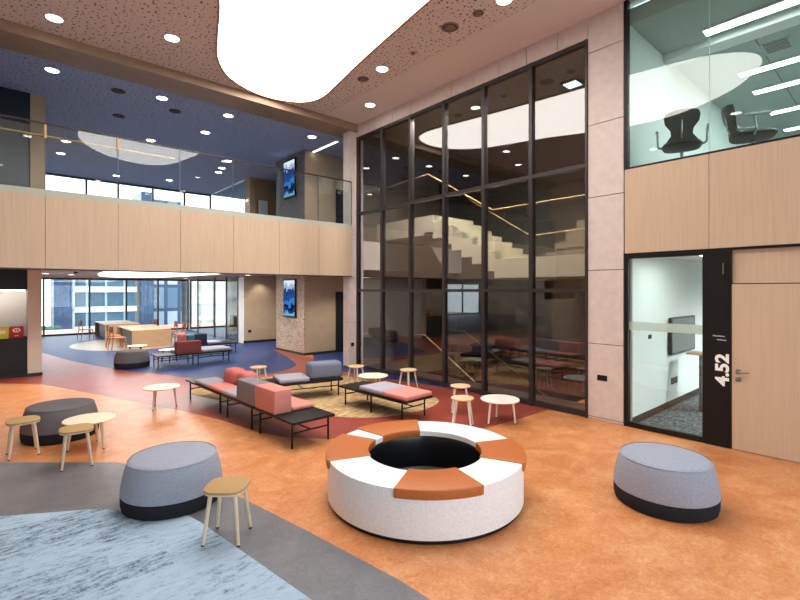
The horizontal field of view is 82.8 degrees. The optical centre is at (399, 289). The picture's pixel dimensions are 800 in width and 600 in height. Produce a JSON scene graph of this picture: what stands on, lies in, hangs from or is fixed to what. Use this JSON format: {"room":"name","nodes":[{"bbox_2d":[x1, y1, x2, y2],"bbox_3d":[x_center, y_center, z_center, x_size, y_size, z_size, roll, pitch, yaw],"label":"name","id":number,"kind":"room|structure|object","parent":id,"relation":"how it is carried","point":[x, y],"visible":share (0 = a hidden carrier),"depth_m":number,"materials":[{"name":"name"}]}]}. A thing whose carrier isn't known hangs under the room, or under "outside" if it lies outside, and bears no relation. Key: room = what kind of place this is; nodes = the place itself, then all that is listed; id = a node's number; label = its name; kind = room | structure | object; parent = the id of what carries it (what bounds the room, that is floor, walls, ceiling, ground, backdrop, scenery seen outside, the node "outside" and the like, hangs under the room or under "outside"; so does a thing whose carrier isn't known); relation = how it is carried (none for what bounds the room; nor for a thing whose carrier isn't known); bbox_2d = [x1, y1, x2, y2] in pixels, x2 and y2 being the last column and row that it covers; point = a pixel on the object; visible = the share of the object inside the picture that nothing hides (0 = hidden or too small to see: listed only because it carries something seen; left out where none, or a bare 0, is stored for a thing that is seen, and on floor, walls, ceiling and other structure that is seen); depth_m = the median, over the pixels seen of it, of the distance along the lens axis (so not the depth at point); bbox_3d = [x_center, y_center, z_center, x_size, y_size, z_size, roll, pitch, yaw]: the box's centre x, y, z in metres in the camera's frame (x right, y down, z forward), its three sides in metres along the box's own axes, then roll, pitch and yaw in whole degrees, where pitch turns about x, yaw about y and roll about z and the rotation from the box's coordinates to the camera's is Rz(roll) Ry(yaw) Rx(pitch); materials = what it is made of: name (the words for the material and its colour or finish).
{"room":"office atrium lounge","nodes":[
{"label":"office atrium lounge","id":0,"kind":"room"},
{"bbox_2d":[0,290,25,335],"bbox_3d":[-9.885,0.770,11.182,1.050,2.660,0.150,0,0,-41],"label":"wall","id":1,"kind":"structure","parent":0,"point":[12,303],"depth_m":11.31,"materials":[{"name":"white paint"}]},
{"bbox_2d":[0,269,26,290],"bbox_3d":[-9.618,-0.268,10.878,1.030,0.565,0.640,0,0,-41],"label":"upper cabinet","id":2,"kind":"object","parent":1,"relation":"attached to","point":[10,279],"visible":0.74,"depth_m":10.83,"materials":[{"name":"black laminate"}]},
{"bbox_2d":[0,118,29,187],"bbox_3d":[-11.030,-2.930,8.374,6.520,3.140,0.150,0,0,-41],"label":"wall","id":3,"kind":"structure","parent":0,"point":[14,146],"depth_m":10.29,"materials":[{"name":"grey"}]},
{"bbox_2d":[0,87,29,123],"bbox_3d":[-10.941,-4.165,8.273,6.520,0.670,0.120,0,0,-41],"label":"trim","id":4,"kind":"structure","parent":3,"relation":"attached to","point":[16,103],"depth_m":10.21,"materials":[{"name":"black laminate"}]},
{"bbox_2d":[26,270,41,376],"bbox_3d":[-11.297,0.770,12.837,1.520,2.660,5.800,0,0,-41],"label":"wall","id":5,"kind":"structure","parent":0,"point":[34,277],"depth_m":11.07,"materials":[{"name":"beige paint"}]},
{"bbox_2d":[30,94,45,188],"bbox_3d":[-10.545,-2.930,12.967,0.280,3.140,6.600,0,0,-41],"label":"wall","id":6,"kind":"structure","parent":0,"point":[37,103],"depth_m":10.48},
{"bbox_2d":[0,48,342,199],"bbox_3d":[-12.342,-4.600,10.983,32.000,0.200,11.400,0,0,-41],"label":"ceiling","id":7,"kind":"structure","parent":0,"point":[78,98],"depth_m":13.22,"materials":[{"name":"paint"}]},
{"bbox_2d":[0,191,351,276],"bbox_3d":[-5.165,-0.995,8.963,10.080,1.290,0.320,0,0,-41],"label":"wall","id":8,"kind":"structure","parent":0,"point":[38,232],"depth_m":9.03,"materials":[{"name":"brown wood"}]},
{"bbox_2d":[0,114,351,228],"bbox_3d":[-5.109,-2.268,8.903,10.085,1.295,0.119,0,0,-41],"label":"glass balustrade","id":9,"kind":"object","parent":8,"relation":"on","point":[10,188],"visible":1,"depth_m":8.92,"materials":[{"name":"clear glass"}]},
{"bbox_2d":[227,278,236,333],"bbox_3d":[-7.930,0.770,21.934,0.700,2.660,0.600,0,0,-41],"label":"wall pier","id":10,"kind":"object","parent":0,"point":[231,282],"visible":0.43,"depth_m":21.62,"materials":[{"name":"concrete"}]},
{"bbox_2d":[42,240,460,279],"bbox_3d":[-13.501,-0.960,12.261,31.950,0.800,16.150,0,0,-41],"label":"ceiling","id":11,"kind":"structure","parent":0,"point":[426,259],"depth_m":14.04,"materials":[{"name":"grey paint"}]},
{"bbox_2d":[46,172,211,208],"bbox_3d":[-18.464,-2.930,13.053,25.420,3.140,0.120,0,0,-41],"label":"window","id":12,"kind":"structure","parent":11,"relation":"on","point":[47,173],"depth_m":19.37,"materials":[{"name":"brown metal"}]},
{"bbox_2d":[98,271,213,276],"bbox_3d":[-8.718,-0.548,15.941,3.194,0.020,8.659,0,0,-41],"label":"ceiling panel","id":13,"kind":"object","parent":11,"relation":"attached to","point":[108,273],"visible":0.57,"depth_m":15.76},
{"bbox_2d":[239,177,275,340],"bbox_3d":[-4.148,-1.200,20.002,5.780,6.600,0.500,0,0,-41],"label":"wall","id":14,"kind":"structure","parent":0,"point":[259,291],"depth_m":18.33,"materials":[{"name":"beige paint"}]},
{"bbox_2d":[197,276,238,341],"bbox_3d":[-8.166,0.770,20.160,0.060,2.660,5.010,0,0,-41],"label":"window","id":15,"kind":"structure","parent":14,"relation":"in","point":[237,276],"depth_m":19.27,"materials":[{"name":"grey metal"}]},
{"bbox_2d":[239,277,243,342],"bbox_3d":[-6.324,0.800,18.084,0.020,2.600,0.500,0,0,-41],"label":"trim","id":16,"kind":"structure","parent":14,"relation":"attached to","point":[241,279],"depth_m":18.04,"materials":[{"name":"white paint"}]},
{"bbox_2d":[258,199,267,214],"bbox_3d":[-5.555,-3.350,18.406,0.440,0.600,0.033,0,0,-41],"label":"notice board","id":17,"kind":"object","parent":14,"relation":"attached to","point":[262,204],"visible":0.82,"depth_m":18.40,"materials":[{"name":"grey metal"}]},
{"bbox_2d":[276,149,342,355],"bbox_3d":[-3.106,-1.200,15.778,1.600,6.600,1.975,0,0,-41],"label":"wall","id":18,"kind":"structure","parent":0,"point":[312,331],"depth_m":14.97,"materials":[{"name":"beige"}]},
{"bbox_2d":[284,279,295,317],"bbox_3d":[-3.683,0.270,15.174,0.063,1.280,0.800,0,0,-41],"label":"display screen","id":19,"kind":"object","parent":18,"relation":"attached to","point":[289,284],"visible":1,"depth_m":15.08,"materials":[{"name":"blue glass"}]},
{"bbox_2d":[284,157,295,199],"bbox_3d":[-3.683,-3.715,15.174,0.063,1.270,0.800,0,0,-41],"label":"display screen","id":20,"kind":"object","parent":18,"relation":"attached to","point":[289,176],"visible":1,"depth_m":15.08,"materials":[{"name":"blue glass"}]},
{"bbox_2d":[0,0,646,123],"bbox_3d":[0.052,-4.570,3.345,10.500,0.200,14.950,0,0,-41],"label":"ceiling","id":21,"kind":"structure","parent":0,"point":[136,29],"depth_m":7.91,"materials":[{"name":"paint"}]},
{"bbox_2d":[44,13,64,22],"bbox_3d":[-5.685,-4.466,7.466,0.276,0.008,0.276,0,0,-41],"label":"recessed light","id":22,"kind":"object","parent":21,"relation":"in","point":[51,17],"visible":1,"depth_m":7.47,"materials":[{"name":"white paint"}]},
{"bbox_2d":[163,34,180,42],"bbox_3d":[-4.046,-4.466,8.057,0.276,0.008,0.276,0,0,-41],"label":"recessed light","id":23,"kind":"object","parent":21,"relation":"in","point":[169,37],"visible":1,"depth_m":8.06,"materials":[{"name":"white paint"}]},
{"bbox_2d":[215,0,431,102],"bbox_3d":[-1.350,-4.452,6.815,3.300,0.035,8.071,0,0,-32],"label":"ceiling light","id":24,"kind":"object","parent":21,"relation":"attached to","point":[292,51],"visible":1,"depth_m":8.03,"materials":[{"name":"white plastic"}]},
{"bbox_2d":[441,22,458,32],"bbox_3d":[0.849,-4.459,7.719,0.300,0.022,0.300,0,0,-41],"label":"ceiling vent","id":25,"kind":"object","parent":21,"relation":"in","point":[449,26],"visible":1,"depth_m":7.69,"materials":[{"name":"brown metal"}]},
{"bbox_2d":[495,0,512,5],"bbox_3d":[1.605,-4.466,6.998,0.276,0.008,0.276,0,0,-41],"label":"recessed light","id":26,"kind":"object","parent":21,"relation":"in","point":[498,2],"visible":1,"depth_m":7.05,"materials":[{"name":"white paint"}]},
{"bbox_2d":[343,131,362,367],"bbox_3d":[-1.278,-1.093,12.418,0.400,6.385,0.375,0,0,-41],"label":"wall column","id":27,"kind":"structure","parent":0,"point":[349,138],"depth_m":12.31,"materials":[{"name":"stone"}]},
{"bbox_2d":[0,322,799,599],"bbox_3d":[-9.764,2.247,8.057,32.000,0.306,35.000,0,0,-41],"label":"floor","id":28,"kind":"structure","parent":0,"point":[65,535],"depth_m":4.25,"materials":[{"name":"orange carpet"}]},
{"bbox_2d":[0,336,26,378],"bbox_3d":[-9.608,1.630,10.867,1.040,0.940,0.650,0,0,-41],"label":"cabinet","id":29,"kind":"object","parent":28,"relation":"on","point":[13,351],"depth_m":10.81,"materials":[{"name":"black"}]},
{"bbox_2d":[0,327,8,338],"bbox_3d":[-9.502,1.022,10.830,0.260,0.275,0.184,0,0,-41],"label":"carton","id":30,"kind":"object","parent":29,"relation":"on","point":[4,331],"visible":1,"depth_m":10.80,"materials":[{"name":"yellow cardboard"}]},
{"bbox_2d":[0,336,26,340],"bbox_3d":[-9.608,1.180,10.867,1.040,0.040,0.650,0,0,-41],"label":"countertop","id":31,"kind":"structure","parent":29,"relation":"on","point":[25,338],"depth_m":10.86,"materials":[{"name":"black laminate"}]},
{"bbox_2d":[9,326,23,337],"bbox_3d":[-9.300,1.022,11.009,0.260,0.275,0.184,0,0,-41],"label":"carton","id":32,"kind":"object","parent":29,"relation":"on","point":[14,331],"visible":1,"depth_m":10.95,"materials":[{"name":"red cardboard"}]},
{"bbox_2d":[5,415,40,460],"bbox_3d":[-4.806,1.869,5.788,0.346,0.465,0.346,0,0,-44],"label":"stool","id":33,"kind":"object","parent":28,"relation":"on","point":[11,423],"visible":1,"depth_m":5.76,"materials":[{"name":"brown wood"}]},
{"bbox_2d":[19,398,98,445],"bbox_3d":[-4.886,1.866,6.544,0.924,0.468,0.924,0,0,-41],"label":"pouf","id":34,"kind":"object","parent":28,"relation":"on","point":[52,413],"visible":0.77,"depth_m":6.20,"materials":[{"name":"grey fabric"}]},
{"bbox_2d":[59,423,93,471],"bbox_3d":[-3.878,1.870,5.446,0.346,0.465,0.346,0,0,-37],"label":"stool","id":35,"kind":"object","parent":28,"relation":"on","point":[80,428],"visible":1,"depth_m":5.38,"materials":[{"name":"brown wood"}]},
{"bbox_2d":[77,320,93,338],"bbox_3d":[-13.418,1.687,19.360,0.464,0.822,0.484,0,0,37],"label":"dining chair","id":36,"kind":"object","parent":28,"relation":"on","point":[80,322],"visible":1,"depth_m":19.25,"materials":[{"name":"orange wood"}]},
{"bbox_2d":[62,412,115,451],"bbox_3d":[-4.151,1.908,6.072,0.600,0.386,0.600,0,0,16],"label":"table","id":37,"kind":"object","parent":28,"relation":"on","point":[100,417],"visible":0.91,"depth_m":6.01,"materials":[{"name":"brown wood"}]},
{"bbox_2d":[42,278,188,336],"bbox_3d":[-21.045,0.770,16.110,25.590,2.660,0.120,0,0,-41],"label":"window","id":38,"kind":"structure","parent":28,"relation":"on","point":[88,279],"depth_m":21.68,"materials":[{"name":"brown metal"}]},
{"bbox_2d":[95,320,139,339],"bbox_3d":[-12.770,1.771,20.469,1.300,0.646,2.800,0,0,-41],"label":"table","id":39,"kind":"object","parent":28,"relation":"on","point":[100,326],"visible":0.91,"depth_m":20.05,"materials":[{"name":"brown wood"}]},
{"bbox_2d":[108,326,126,350],"bbox_3d":[-9.969,1.685,16.004,0.464,0.822,0.484,0,0,43],"label":"dining chair","id":40,"kind":"object","parent":28,"relation":"on","point":[111,329],"visible":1,"depth_m":15.90,"materials":[{"name":"orange wood"}]},
{"bbox_2d":[114,349,149,368],"bbox_3d":[-7.346,1.876,12.453,0.864,0.448,0.864,0,0,-41],"label":"pouf","id":41,"kind":"object","parent":28,"relation":"on","point":[130,358],"visible":1,"depth_m":12.13,"materials":[{"name":"grey fabric"}]},
{"bbox_2d":[117,324,170,347],"bbox_3d":[-10.054,1.771,17.764,1.300,0.646,2.850,0,0,-41],"label":"table","id":42,"kind":"object","parent":28,"relation":"on","point":[151,335],"visible":1,"depth_m":16.90,"materials":[{"name":"brown wood"}]},
{"bbox_2d":[142,383,179,410],"bbox_3d":[-4.269,1.913,8.127,0.600,0.371,0.600,0,0,-24],"label":"table","id":43,"kind":"object","parent":28,"relation":"on","point":[164,386],"visible":1,"depth_m":8.13,"materials":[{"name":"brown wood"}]},
{"bbox_2d":[119,441,222,520],"bbox_3d":[-2.273,1.866,4.554,0.924,0.468,0.924,0,0,-41],"label":"pouf","id":44,"kind":"object","parent":28,"relation":"on","point":[166,481],"visible":0.92,"depth_m":4.22,"materials":[{"name":"grey fabric"}]},
{"bbox_2d":[150,340,231,368],"bbox_3d":[-5.881,1.756,12.877,2.000,0.680,0.700,0,0,-41],"label":"bench","id":45,"kind":"object","parent":28,"relation":"on","point":[191,347],"visible":1,"depth_m":12.59,"materials":[{"name":"red fabric"}]},
{"bbox_2d":[202,345,230,351],"bbox_3d":[-5.454,1.712,13.254,0.820,0.081,0.660,0,0,-41],"label":"seat cushion","id":46,"kind":"object","parent":45,"relation":"on","point":[221,348],"depth_m":13.11,"materials":[{"name":"grey fabric"}]},
{"bbox_2d":[173,333,237,351],"bbox_3d":[-6.323,1.726,14.854,1.850,0.740,0.650,0,0,-41],"label":"bench","id":47,"kind":"object","parent":28,"relation":"on","point":[180,336],"visible":0.71,"depth_m":14.48,"materials":[{"name":"fabric"}]},
{"bbox_2d":[189,280,224,328],"bbox_3d":[-9.103,0.770,26.631,6.120,2.660,0.120,0,0,-41],"label":"window","id":48,"kind":"structure","parent":28,"relation":"on","point":[190,327],"depth_m":24.80,"materials":[{"name":"grey metal"}]},
{"bbox_2d":[201,476,251,546],"bbox_3d":[-1.464,1.867,3.855,0.346,0.465,0.346,0,0,1],"label":"stool","id":49,"kind":"object","parent":28,"relation":"on","point":[225,486],"visible":1,"depth_m":3.76,"materials":[{"name":"brown wood"}]},
{"bbox_2d":[228,315,236,336],"bbox_3d":[-7.392,1.622,20.432,0.600,0.952,0.640,0,0,-10],"label":"lounge chair","id":50,"kind":"object","parent":28,"relation":"on","point":[233,318],"visible":0.5,"depth_m":20.62,"materials":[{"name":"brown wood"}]},
{"bbox_2d":[250,365,266,378],"bbox_3d":[-3.029,1.865,9.700,0.350,0.463,0.350,0,0,37],"label":"stool","id":51,"kind":"object","parent":28,"relation":"on","point":[257,367],"visible":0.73,"depth_m":9.70,"materials":[{"name":"brown wood"}]},
{"bbox_2d":[185,367,334,448],"bbox_3d":[-2.530,1.748,7.569,0.670,0.700,4.000,0,0,-44],"label":"bench","id":52,"kind":"object","parent":28,"relation":"on","point":[239,385],"visible":1,"depth_m":6.67,"materials":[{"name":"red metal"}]},
{"bbox_2d":[195,377,224,386],"bbox_3d":[-3.477,1.696,8.383,0.415,0.067,0.615,0,0,-44],"label":"seat cushion","id":53,"kind":"object","parent":52,"relation":"on","point":[204,382],"depth_m":8.32,"materials":[{"name":"grey fabric"}]},
{"bbox_2d":[207,382,236,392],"bbox_3d":[-3.060,1.696,7.903,0.355,0.067,0.645,0,0,-44],"label":"seat cushion","id":54,"kind":"object","parent":52,"relation":"on","point":[217,387],"depth_m":7.88,"materials":[{"name":"pink fabric"}]},
{"bbox_2d":[222,388,236,398],"bbox_3d":[-2.557,1.696,7.557,0.605,0.067,0.540,0,0,-44],"label":"seat cushion","id":55,"kind":"object","parent":52,"relation":"on","point":[230,393],"depth_m":7.42,"materials":[{"name":"grey fabric"}]},
{"bbox_2d":[291,396,313,410],"bbox_3d":[-1.637,1.696,6.832,0.365,0.067,0.700,0,0,-44],"label":"seat cushion","id":56,"kind":"object","parent":52,"relation":"on","point":[297,404],"depth_m":6.65,"materials":[{"name":"pink fabric"}]},
{"bbox_2d":[261,360,342,394],"bbox_3d":[-1.955,1.750,8.904,1.540,0.685,0.660,0,0,-28],"label":"bench","id":57,"kind":"object","parent":28,"relation":"on","point":[325,370],"visible":0.88,"depth_m":8.79,"materials":[{"name":"grey fabric"}]},
{"bbox_2d":[273,372,309,383],"bbox_3d":[-2.114,1.708,8.820,0.580,0.081,0.620,0,0,-28],"label":"seat cushion","id":58,"kind":"object","parent":57,"relation":"on","point":[290,378],"depth_m":8.65,"materials":[{"name":"grey fabric"}]},
{"bbox_2d":[347,364,364,383],"bbox_3d":[-0.952,1.865,9.824,0.350,0.463,0.350,0,0,29],"label":"stool","id":59,"kind":"object","parent":28,"relation":"on","point":[355,366],"visible":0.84,"depth_m":9.77,"materials":[{"name":"brown wood"}]},
{"bbox_2d":[358,373,387,393],"bbox_3d":[-0.546,1.908,9.181,0.600,0.371,0.600,0,0,14],"label":"table","id":60,"kind":"object","parent":28,"relation":"on","point":[363,376],"visible":0.86,"depth_m":9.15,"materials":[{"name":"brown wood"}]},
{"bbox_2d":[339,381,432,419],"bbox_3d":[-0.291,1.881,7.924,0.640,0.425,1.745,0,0,-44],"label":"bench","id":61,"kind":"object","parent":28,"relation":"on","point":[402,394],"visible":0.99,"depth_m":7.60,"materials":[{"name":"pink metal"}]},
{"bbox_2d":[359,381,405,394],"bbox_3d":[-0.292,1.708,7.926,0.620,0.081,0.600,0,0,-44],"label":"seat cushion","id":62,"kind":"object","parent":61,"relation":"on","point":[378,388],"depth_m":7.82,"materials":[{"name":"grey fabric"}]},
{"bbox_2d":[382,386,431,400],"bbox_3d":[0.116,1.708,7.502,0.620,0.081,0.573,0,0,-44],"label":"seat cushion","id":63,"kind":"object","parent":61,"relation":"on","point":[402,393],"depth_m":7.39,"materials":[{"name":"pink fabric"}]},
{"bbox_2d":[399,368,417,387],"bbox_3d":[0.170,1.870,9.413,0.350,0.463,0.350,0,0,43],"label":"stool","id":64,"kind":"object","parent":28,"relation":"on","point":[402,370],"visible":0.71,"depth_m":9.39,"materials":[{"name":"brown wood"}]},
{"bbox_2d":[325,420,525,544],"bbox_3d":[0.248,1.865,4.718,1.984,0.470,2.006,0,0,-41],"label":"bench","id":65,"kind":"object","parent":28,"relation":"on","point":[401,481],"visible":1,"depth_m":4.05,"materials":[{"name":"white fabric"}]},
{"bbox_2d":[450,383,470,413],"bbox_3d":[1.040,1.870,7.820,0.350,0.463,0.350,0,0,6],"label":"stool","id":66,"kind":"object","parent":28,"relation":"on","point":[455,386],"visible":0.81,"depth_m":7.72,"materials":[{"name":"brown wood"}]},
{"bbox_2d":[451,395,473,425],"bbox_3d":[0.957,1.870,6.947,0.350,0.463,0.350,0,0,14],"label":"stool","id":67,"kind":"object","parent":28,"relation":"on","point":[462,398],"visible":0.84,"depth_m":6.86,"materials":[{"name":"brown wood"}]},
{"bbox_2d":[377,174,584,395],"bbox_3d":[2.817,0.953,11.638,3.385,7.795,6.740,0,0,-41],"label":"staircase","id":68,"kind":"structure","parent":28,"relation":"on","point":[564,268],"depth_m":10.80,"materials":[{"name":"beige"}]},
{"bbox_2d":[480,394,519,423],"bbox_3d":[1.591,1.913,7.226,0.610,0.371,0.610,0,0,29],"label":"table","id":69,"kind":"object","parent":28,"relation":"on","point":[496,399],"visible":1,"depth_m":7.12,"materials":[{"name":"white laminate"}]},
{"bbox_2d":[613,442,720,522],"bbox_3d":[2.631,1.866,4.517,0.924,0.468,0.924,0,0,-41],"label":"pouf","id":70,"kind":"object","parent":28,"relation":"on","point":[667,482],"visible":1,"depth_m":4.20,"materials":[{"name":"grey fabric"}]},
{"bbox_2d":[686,351,701,411],"bbox_3d":[5.763,1.596,7.376,0.400,1.000,1.850,0,0,-41],"label":"bar table","id":71,"kind":"object","parent":28,"relation":"on","point":[699,353],"visible":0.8,"depth_m":7.83,"materials":[{"name":"brown wood"}]},
{"bbox_2d":[363,136,456,364],"bbox_3d":[0.325,-1.050,14.047,4.140,6.900,0.150,0,0,-41],"label":"wall","id":72,"kind":"structure","parent":0,"point":[427,305],"depth_m":13.70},
{"bbox_2d":[0,18,357,137],"bbox_3d":[-5.137,-4.485,9.235,10.500,0.390,0.750,0,0,-41],"label":"beam","id":73,"kind":"structure","parent":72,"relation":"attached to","point":[16,37],"depth_m":9.21,"materials":[{"name":"brown metal"}]},
{"bbox_2d":[374,48,584,159],"bbox_3d":[2.670,-4.500,11.415,4.100,0.200,7.000,0,0,-41],"label":"ceiling","id":74,"kind":"structure","parent":0,"point":[558,108],"depth_m":11.38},
{"bbox_2d":[559,77,584,89],"bbox_3d":[3.655,-4.372,9.617,0.400,0.056,0.400,0,0,-41],"label":"square ceiling light","id":75,"kind":"object","parent":74,"relation":"attached to","point":[574,82],"visible":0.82,"depth_m":9.56,"materials":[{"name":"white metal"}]},
{"bbox_2d":[457,124,584,401],"bbox_3d":[4.283,0.300,12.837,0.200,9.600,7.000,0,0,-41],"label":"wall","id":76,"kind":"structure","parent":0,"point":[560,323],"depth_m":13.41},
{"bbox_2d":[358,2,799,424],"bbox_3d":[3.883,-1.185,6.787,0.300,6.570,14.950,0,0,-41],"label":"wall","id":77,"kind":"structure","parent":0,"point":[604,31],"depth_m":7.06,"materials":[{"name":"stone"}]},
{"bbox_2d":[356,39,588,417],"bbox_3d":[0.991,-1.010,9.896,0.130,6.220,6.420,0,0,-41],"label":"window","id":78,"kind":"structure","parent":77,"relation":"in","point":[531,67],"depth_m":9.80,"materials":[{"name":"brown metal"}]},
{"bbox_2d":[624,251,704,442],"bbox_3d":[3.855,0.785,6.648,0.085,2.630,1.080,0,0,-41],"label":"window","id":79,"kind":"structure","parent":77,"relation":"in","point":[628,325],"depth_m":6.71,"materials":[{"name":"black metal"}]},
{"bbox_2d":[624,0,799,170],"bbox_3d":[6.117,-3.163,4.080,0.085,2.615,7.935,0,0,-41],"label":"window","id":80,"kind":"structure","parent":77,"relation":"in","point":[626,2],"depth_m":7.00,"materials":[{"name":"black metal"}]},
{"bbox_2d":[705,250,732,448],"bbox_3d":[4.303,0.785,6.130,0.097,2.630,0.290,0,0,-41],"label":"room sign panel","id":81,"kind":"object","parent":77,"relation":"attached to","point":[718,290],"depth_m":6.09,"materials":[{"name":"black"}]},
{"bbox_2d":[732,246,799,282],"bbox_3d":[4.767,-0.310,5.670,0.050,0.440,1.005,0,0,-41],"label":"trim","id":82,"kind":"structure","parent":77,"relation":"attached to","point":[782,264],"depth_m":5.76,"materials":[{"name":"brown wood"}]},
{"bbox_2d":[630,258,701,420],"bbox_3d":[5.280,0.770,8.650,4.640,2.660,0.200,0,0,-41],"label":"wall","id":83,"kind":"structure","parent":0,"point":[661,289],"depth_m":7.82,"materials":[{"name":"white paint"}]},
{"bbox_2d":[632,388,698,421],"bbox_3d":[5.351,2.038,8.569,4.640,0.116,0.015,0,0,-41],"label":"baseboard","id":84,"kind":"structure","parent":83,"relation":"attached to","point":[641,417],"depth_m":7.90,"materials":[{"name":"black"}]},
{"bbox_2d":[669,315,694,354],"bbox_3d":[5.235,0.820,8.428,1.300,0.660,0.074,0,0,-41],"label":"wall display","id":85,"kind":"object","parent":83,"relation":"attached to","point":[678,342],"visible":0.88,"depth_m":8.30,"materials":[{"name":"black glass"}]},
{"bbox_2d":[661,256,701,262],"bbox_3d":[7.972,-0.578,5.625,4.600,0.045,7.900,0,0,-41],"label":"ceiling","id":86,"kind":"structure","parent":0,"point":[698,259],"depth_m":8.00,"materials":[{"name":"white paint"}]},
{"bbox_2d":[630,5,750,166],"bbox_3d":[7.136,-2.925,10.332,9.630,3.150,0.170,0,0,-41],"label":"wall","id":87,"kind":"structure","parent":0,"point":[657,89],"depth_m":7.83,"materials":[{"name":"white paint"}]},
{"bbox_2d":[663,6,799,66],"bbox_3d":[7.382,-4.090,5.145,0.320,0.120,7.920,0,0,-41],"label":"trim","id":88,"kind":"structure","parent":87,"relation":"attached to","point":[790,18],"depth_m":7.29,"materials":[{"name":"white paint"}]},
{"bbox_2d":[630,0,799,140],"bbox_3d":[9.832,-4.272,7.296,9.600,0.256,7.950,0,0,-41],"label":"ceiling","id":89,"kind":"structure","parent":0,"point":[668,26],"depth_m":8.07,"materials":[{"name":"white paint"}]},
{"bbox_2d":[701,0,799,36],"bbox_3d":[6.684,-4.126,5.256,0.240,0.034,5.450,0,0,-41],"label":"recessed light","id":90,"kind":"object","parent":89,"relation":"in","point":[779,5],"visible":1,"depth_m":6.82,"materials":[{"name":"white paint"}]},
{"bbox_2d":[737,54,799,77],"bbox_3d":[8.312,-4.126,6.691,0.240,0.034,5.450,0,0,-41],"label":"recessed light","id":91,"kind":"object","parent":89,"relation":"in","point":[796,58],"visible":1,"depth_m":8.35,"materials":[{"name":"white paint"}]},
{"bbox_2d":[751,78,799,94],"bbox_3d":[9.190,-4.126,7.464,0.240,0.034,5.450,0,0,-41],"label":"recessed light","id":92,"kind":"object","parent":89,"relation":"in","point":[794,81],"visible":1,"depth_m":9.18,"materials":[{"name":"white paint"}]},
{"bbox_2d":[759,35,794,55],"bbox_3d":[6.404,-4.142,7.708,0.500,0.016,0.400,0,0,-41],"label":"ceiling vent","id":93,"kind":"object","parent":89,"relation":"in","point":[784,43],"visible":1,"depth_m":7.68,"materials":[{"name":"grey metal"}]},
{"bbox_2d":[770,104,799,114],"bbox_3d":[10.443,-4.126,8.568,0.240,0.034,5.450,0,0,-41],"label":"recessed light","id":94,"kind":"object","parent":89,"relation":"in","point":[795,107],"visible":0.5,"depth_m":10.36,"materials":[{"name":"white paint"}]},
{"bbox_3d":[9.832,-1.180,7.296,9.600,1.120,7.950,0,0,-41],"label":"floor","id":95,"kind":"structure","parent":0,"visible":0},
{"bbox_2d":[655,108,708,156],"bbox_3d":[4.365,-2.215,7.035,0.704,0.945,0.680,0,0,31],"label":"office chair","id":96,"kind":"object","parent":95,"relation":"on","point":[681,123],"visible":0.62,"depth_m":6.82,"materials":[{"name":"black plastic"}]},
{"bbox_2d":[721,104,777,143],"bbox_3d":[5.098,-2.215,6.601,0.680,0.945,0.704,0,0,22],"label":"office chair","id":97,"kind":"object","parent":95,"relation":"on","point":[752,134],"visible":0.66,"depth_m":6.54,"materials":[{"name":"black plastic"}]},
{"bbox_3d":[-0.003,-1.200,17.323,5.100,6.600,0.200,0,0,-41],"label":"wall","id":98,"kind":"structure","parent":0,"visible":0},
{"bbox_2d":[336,292,342,351],"bbox_3d":[-2.009,1.078,15.433,0.410,2.036,0.025,0,0,-41],"label":"door","id":99,"kind":"structure","parent":98,"relation":"in","point":[339,295],"depth_m":15.38,"materials":[{"name":"black laminate"}]},
{"bbox_2d":[336,189,342,223],"bbox_3d":[-2.005,-2.385,15.436,0.400,2.030,0.025,0,0,-41],"label":"door","id":100,"kind":"structure","parent":98,"relation":"in","point":[339,193],"depth_m":15.38,"materials":[{"name":"black laminate"}]},
{"bbox_3d":[6.917,0.785,3.192,0.100,2.630,5.544,0,0,-41],"label":"wall","id":101,"kind":"structure","parent":0,"visible":0},
{"bbox_2d":[624,243,799,255],"bbox_3d":[6.126,-0.547,4.088,0.102,0.030,7.935,0,0,-41],"label":"trim","id":102,"kind":"structure","parent":101,"relation":"attached to","point":[782,245],"depth_m":6.08,"materials":[{"name":"black metal"}]},
{"bbox_2d":[732,284,799,462],"bbox_3d":[4.708,1.007,5.616,0.111,2.170,1.003,0,0,-41],"label":"door","id":103,"kind":"structure","parent":101,"relation":"in","point":[765,317],"depth_m":5.73,"materials":[{"name":"brown wood"}]},
{"label":"outside","id":104,"kind":"structure","parent":0,"visible":0},
{"bbox_3d":[-9.024,16.200,25.369,260.000,0.200,350.000,0,0,-41],"label":"ground","id":105,"kind":"structure","parent":104,"visible":0},
{"bbox_2d":[50,279,71,329],"bbox_3d":[-52.205,5.600,69.955,2.250,21.000,6.000,0,0,-41],"label":"office building","id":106,"kind":"structure","parent":105,"relation":"on","point":[60,290],"depth_m":67.81,"materials":[{"name":"blue glass"}]},
{"bbox_2d":[72,280,136,328],"bbox_3d":[-51.929,4.575,78.528,8.700,23.050,13.500,0,0,-41],"label":"office building","id":107,"kind":"structure","parent":105,"relation":"on","point":[107,296],"depth_m":73.45,"materials":[{"name":"blue glass"}]},
{"bbox_2d":[132,191,152,324],"bbox_3d":[-44.624,-0.150,78.633,1.800,32.500,7.000,0,0,-41],"label":"office building","id":108,"kind":"structure","parent":105,"relation":"on","point":[144,294],"depth_m":76.13,"materials":[{"name":"blue glass"}]},
{"bbox_2d":[153,199,180,324],"bbox_3d":[-45.228,0.100,84.765,5.200,32.000,11.000,0,0,-41],"label":"office building","id":109,"kind":"structure","parent":105,"relation":"on","point":[169,291],"depth_m":80.83,"materials":[{"name":"teal glass"}]},
{"bbox_2d":[181,281,224,323],"bbox_3d":[-24.969,1.350,100.949,44.400,29.500,13.500,0,0,-41],"label":"office building","id":110,"kind":"structure","parent":105,"relation":"on","point":[205,287],"depth_m":83.68,"materials":[{"name":"white paint"}]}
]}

